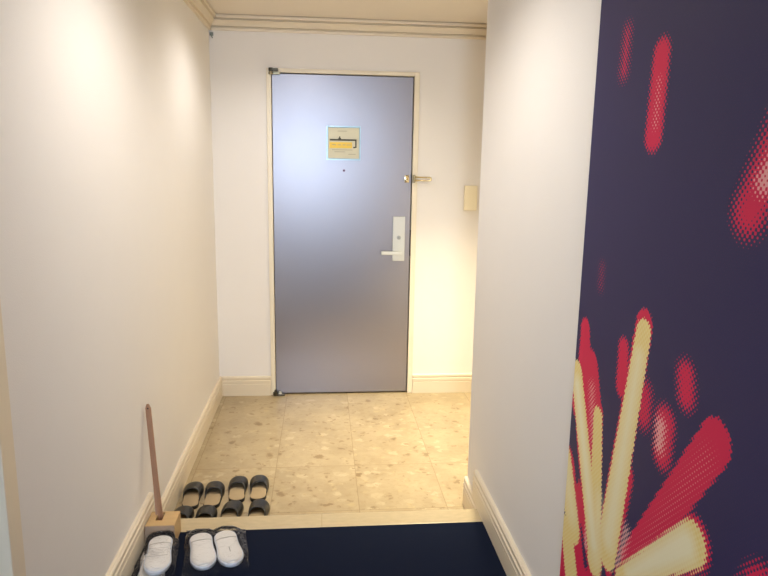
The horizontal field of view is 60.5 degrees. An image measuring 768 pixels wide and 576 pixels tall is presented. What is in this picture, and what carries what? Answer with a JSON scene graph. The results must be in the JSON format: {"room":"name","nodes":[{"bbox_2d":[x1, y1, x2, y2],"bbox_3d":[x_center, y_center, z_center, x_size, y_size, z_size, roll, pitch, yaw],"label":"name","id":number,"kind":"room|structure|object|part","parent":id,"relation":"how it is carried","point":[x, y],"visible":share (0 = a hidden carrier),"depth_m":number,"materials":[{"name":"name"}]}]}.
{"room":"entrance hallway","nodes":[
{"label":"entrance hallway","id":0,"kind":"room"},
{"bbox_2d":[0,0,219,575],"bbox_3d":[-0.758,0.275,0.393,0.120,2.377,7.720,0,11,-5],"label":"wall","id":1,"kind":"structure","parent":0,"point":[108,280],"depth_m":1.98,"materials":[{"name":"paint"}]},
{"bbox_2d":[0,301,25,575],"bbox_3d":[-0.760,0.180,0.877,0.068,2.050,0.924,0,11,-5],"label":"trim","id":2,"kind":"structure","parent":1,"relation":"attached to","point":[12,559],"depth_m":1.35,"materials":[{"name":"beige paint"}]},
{"bbox_2d":[105,492,154,575],"bbox_3d":[-0.619,1.389,-0.336,0.018,0.128,5.853,0,11,-5],"label":"baseboard","id":3,"kind":"structure","parent":1,"relation":"attached to","point":[123,564],"depth_m":2.25,"materials":[{"name":"beige paint"}]},
{"bbox_2d":[161,376,222,510],"bbox_3d":[-0.973,0.793,3.417,0.018,0.128,1.716,0,11,-5],"label":"baseboard","id":4,"kind":"structure","parent":1,"relation":"attached to","point":[172,493],"depth_m":3.24,"materials":[{"name":"beige paint"}]},
{"bbox_2d":[183,0,215,29],"bbox_3d":[-0.648,-0.840,0.129,0.054,0.084,7.600,0,11,-5],"label":"trim","id":5,"kind":"structure","parent":1,"relation":"attached to","point":[201,9],"depth_m":3.52,"materials":[{"name":"beige paint"}]},
{"bbox_2d":[131,522,506,575],"bbox_3d":[0.021,1.541,-0.283,1.304,0.167,5.783,0,11,-5],"label":"floor","id":6,"kind":"structure","parent":0,"point":[458,548],"depth_m":2.37,"materials":[{"name":"blue carpet"}]},
{"bbox_2d":[132,530,179,575],"bbox_3d":[-0.763,0.935,2.216,0.162,0.066,0.341,0,11,-5],"label":"plastic bag","id":7,"kind":"object","parent":6,"relation":"on","point":[152,535],"visible":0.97,"depth_m":2.35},
{"bbox_2d":[138,554,164,575],"bbox_3d":[-0.784,0.950,2.226,0.089,0.026,0.222,-1,11,-12],"label":"slipper","id":8,"kind":"object","parent":7,"relation":"in","point":[142,572],"visible":0.26,"depth_m":2.20,"materials":[{"name":"fabric"}]},
{"bbox_2d":[143,535,172,575],"bbox_3d":[-0.775,0.912,2.267,0.089,0.026,0.222,-2,11,-13],"label":"slipper","id":9,"kind":"object","parent":8,"relation":"on","point":[152,565],"visible":0.98,"depth_m":2.23,"materials":[{"name":"fabric"}]},
{"bbox_2d":[145,511,180,545],"bbox_3d":[-0.815,0.887,2.432,0.104,0.079,0.103,0,11,-5],"label":"stand","id":10,"kind":"object","parent":6,"relation":"on","point":[171,520],"visible":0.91,"depth_m":2.40,"materials":[{"name":"brown wood"}]},
{"bbox_2d":[145,404,162,519],"bbox_3d":[-0.852,0.668,2.441,0.024,0.470,0.111,-7,13,-36],"label":"shoehorn","id":11,"kind":"object","parent":10,"relation":"in","point":[157,496],"visible":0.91,"depth_m":2.44,"materials":[{"name":"brown wood"}]},
{"bbox_2d":[182,525,249,569],"bbox_3d":[-0.601,0.928,2.361,0.224,0.032,0.291,-2,11,-13],"label":"plastic bag","id":12,"kind":"object","parent":6,"relation":"on","point":[230,526],"visible":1,"depth_m":2.45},
{"bbox_2d":[189,533,216,570],"bbox_3d":[-0.647,0.930,2.344,0.089,0.026,0.222,-3,11,-19],"label":"slipper","id":13,"kind":"object","parent":12,"relation":"in","point":[205,558],"visible":1,"depth_m":2.31,"materials":[{"name":"fabric"}]},
{"bbox_2d":[214,530,243,566],"bbox_3d":[-0.559,0.928,2.363,0.089,0.026,0.222,-3,12,-21],"label":"slipper","id":14,"kind":"object","parent":12,"relation":"in","point":[228,556],"visible":1,"depth_m":2.33,"materials":[{"name":"fabric"}]},
{"bbox_2d":[174,391,470,517],"bbox_3d":[-0.125,0.870,3.568,1.775,0.050,1.827,0,11,-5],"label":"floor","id":15,"kind":"structure","parent":0,"point":[371,451],"depth_m":3.48,"materials":[{"name":"beige stone"}]},
{"bbox_2d":[175,505,193,518],"bbox_3d":[-0.850,0.964,2.746,0.089,0.046,0.215,0,11,-5],"label":"slipper","id":16,"kind":"object","parent":15,"relation":"on","point":[186,511],"visible":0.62,"depth_m":2.78,"materials":[{"name":"rubber"}]},
{"bbox_2d":[182,481,203,508],"bbox_3d":[-0.863,0.923,2.960,0.089,0.046,0.215,-1,11,-8],"label":"slipper","id":17,"kind":"object","parent":15,"relation":"on","point":[193,491],"visible":0.96,"depth_m":2.96,"materials":[{"name":"rubber"}]},
{"bbox_2d":[195,505,217,517],"bbox_3d":[-0.750,0.964,2.755,0.089,0.046,0.215,0,11,-5],"label":"slipper","id":18,"kind":"object","parent":15,"relation":"on","point":[205,511],"visible":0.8,"depth_m":2.79,"materials":[{"name":"rubber"}]},
{"bbox_2d":[203,481,224,507],"bbox_3d":[-0.767,0.923,2.970,0.089,0.046,0.215,-1,11,-9],"label":"slipper","id":19,"kind":"object","parent":15,"relation":"on","point":[214,490],"visible":0.96,"depth_m":2.97,"materials":[{"name":"rubber"}]},
{"bbox_2d":[221,500,243,516],"bbox_3d":[-0.653,0.957,2.798,0.089,0.046,0.215,1,11,-2],"label":"slipper","id":20,"kind":"object","parent":15,"relation":"on","point":[233,508],"visible":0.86,"depth_m":2.82,"materials":[{"name":"rubber"}]},
{"bbox_2d":[228,476,247,501],"bbox_3d":[-0.673,0.915,3.022,0.089,0.046,0.215,0,11,-8],"label":"slipper","id":21,"kind":"object","parent":15,"relation":"on","point":[238,485],"visible":0.97,"depth_m":3.02,"materials":[{"name":"rubber"}]},
{"bbox_2d":[248,499,269,515],"bbox_3d":[-0.540,0.957,2.810,0.089,0.046,0.215,1,11,-1],"label":"slipper","id":22,"kind":"object","parent":15,"relation":"on","point":[259,507],"visible":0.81,"depth_m":2.83,"materials":[{"name":"rubber"}]},
{"bbox_2d":[250,475,268,501],"bbox_3d":[-0.576,0.914,3.036,0.089,0.046,0.215,-1,11,-9],"label":"slipper","id":23,"kind":"object","parent":15,"relation":"on","point":[259,484],"visible":0.98,"depth_m":3.03,"materials":[{"name":"rubber"}]},
{"bbox_2d":[181,509,482,531],"bbox_3d":[-0.249,0.992,2.595,1.304,0.167,0.100,0,11,-5],"label":"trim","id":24,"kind":"structure","parent":15,"relation":"attached to","point":[457,515],"depth_m":2.58,"materials":[{"name":"wood"}]},
{"bbox_2d":[206,0,487,23],"bbox_3d":[0.175,-0.912,0.193,1.905,0.060,7.800,0,11,-5],"label":"ceiling","id":25,"kind":"structure","parent":0,"point":[452,11],"depth_m":3.63,"materials":[{"name":"paint"}]},
{"bbox_2d":[209,30,485,375],"bbox_3d":[-0.200,-0.435,4.195,1.945,2.377,0.120,0,11,-5],"label":"wall","id":26,"kind":"structure","parent":0,"point":[452,71],"depth_m":4.09,"materials":[{"name":"paint"}]},
{"bbox_2d":[222,373,471,395],"bbox_3d":[-0.202,0.633,4.327,1.686,0.128,0.018,0,11,-5],"label":"baseboard","id":27,"kind":"structure","parent":26,"relation":"attached to","point":[433,382],"depth_m":4.36,"materials":[{"name":"beige paint"}]},
{"bbox_2d":[210,14,486,39],"bbox_3d":[-0.173,-1.545,3.897,1.705,0.084,0.054,0,11,-5],"label":"trim","id":28,"kind":"structure","parent":26,"relation":"attached to","point":[221,22],"depth_m":3.89,"materials":[{"name":"beige paint"}]},
{"bbox_2d":[266,67,431,395],"bbox_3d":[-0.217,-0.312,4.177,1.012,2.041,0.158,0,11,-5],"label":"door","id":29,"kind":"structure","parent":26,"relation":"in","point":[342,233],"depth_m":4.14,"materials":[{"name":"grey metal"}]},
{"bbox_2d":[326,126,360,160],"bbox_3d":[-0.248,-0.887,4.036,0.210,0.206,0.012,0,11,-5],"label":"notice","id":30,"kind":"object","parent":29,"relation":"attached to","point":[342,142],"visible":1,"depth_m":4.03,"materials":[{"name":"paper"}]},
{"bbox_3d":[0.046,-0.222,4.160,0.132,0.023,0.044,0,11,-5],"label":"lever handle","id":31,"kind":"part","parent":29,"relation":"part of","materials":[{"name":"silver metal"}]},
{"bbox_3d":[0.093,-0.312,4.176,0.076,0.282,0.016,0,11,-5],"label":"lock plate","id":32,"kind":"part","parent":29,"relation":"part of","materials":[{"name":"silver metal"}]},
{"bbox_3d":[0.144,-0.679,4.098,0.028,0.046,0.040,0,11,-5],"label":"guard knob","id":33,"kind":"part","parent":29,"relation":"part of","materials":[{"name":"gold metal"}]},
{"bbox_2d":[463,185,477,209],"bbox_3d":[0.546,-0.569,4.163,0.081,0.155,0.030,0,11,-5],"label":"cover plate","id":34,"kind":"object","parent":26,"relation":"attached to","point":[470,192],"visible":1,"depth_m":4.15,"materials":[{"name":"beige plastic"}]},
{"bbox_2d":[468,0,600,575],"bbox_3d":[0.931,0.421,-0.227,0.521,2.377,6.142,0,11,-5],"label":"wall","id":35,"kind":"structure","parent":0,"point":[541,57],"depth_m":2.03,"materials":[{"name":"paint"}]},
{"bbox_2d":[462,470,530,575],"bbox_3d":[0.779,1.284,0.659,0.420,0.246,7.581,0,11,-5],"label":"baseboard","id":36,"kind":"structure","parent":35,"relation":"attached to","point":[513,564],"depth_m":2.42,"materials":[{"name":"beige paint"}]},
{"bbox_2d":[559,0,601,575],"bbox_3d":[0.492,-0.046,1.628,0.007,1.996,0.002,0,11,-5],"label":"trim","id":37,"kind":"structure","parent":35,"relation":"attached to","point":[601,0],"depth_m":1.63,"materials":[{"name":"paper"}]},
{"bbox_2d":[560,0,767,575],"bbox_3d":[0.602,0.178,0.452,0.006,1.996,2.400,0,11,-5],"label":"wall mural","id":38,"kind":"object","parent":35,"relation":"attached to","point":[667,469],"visible":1,"depth_m":1.20}
]}

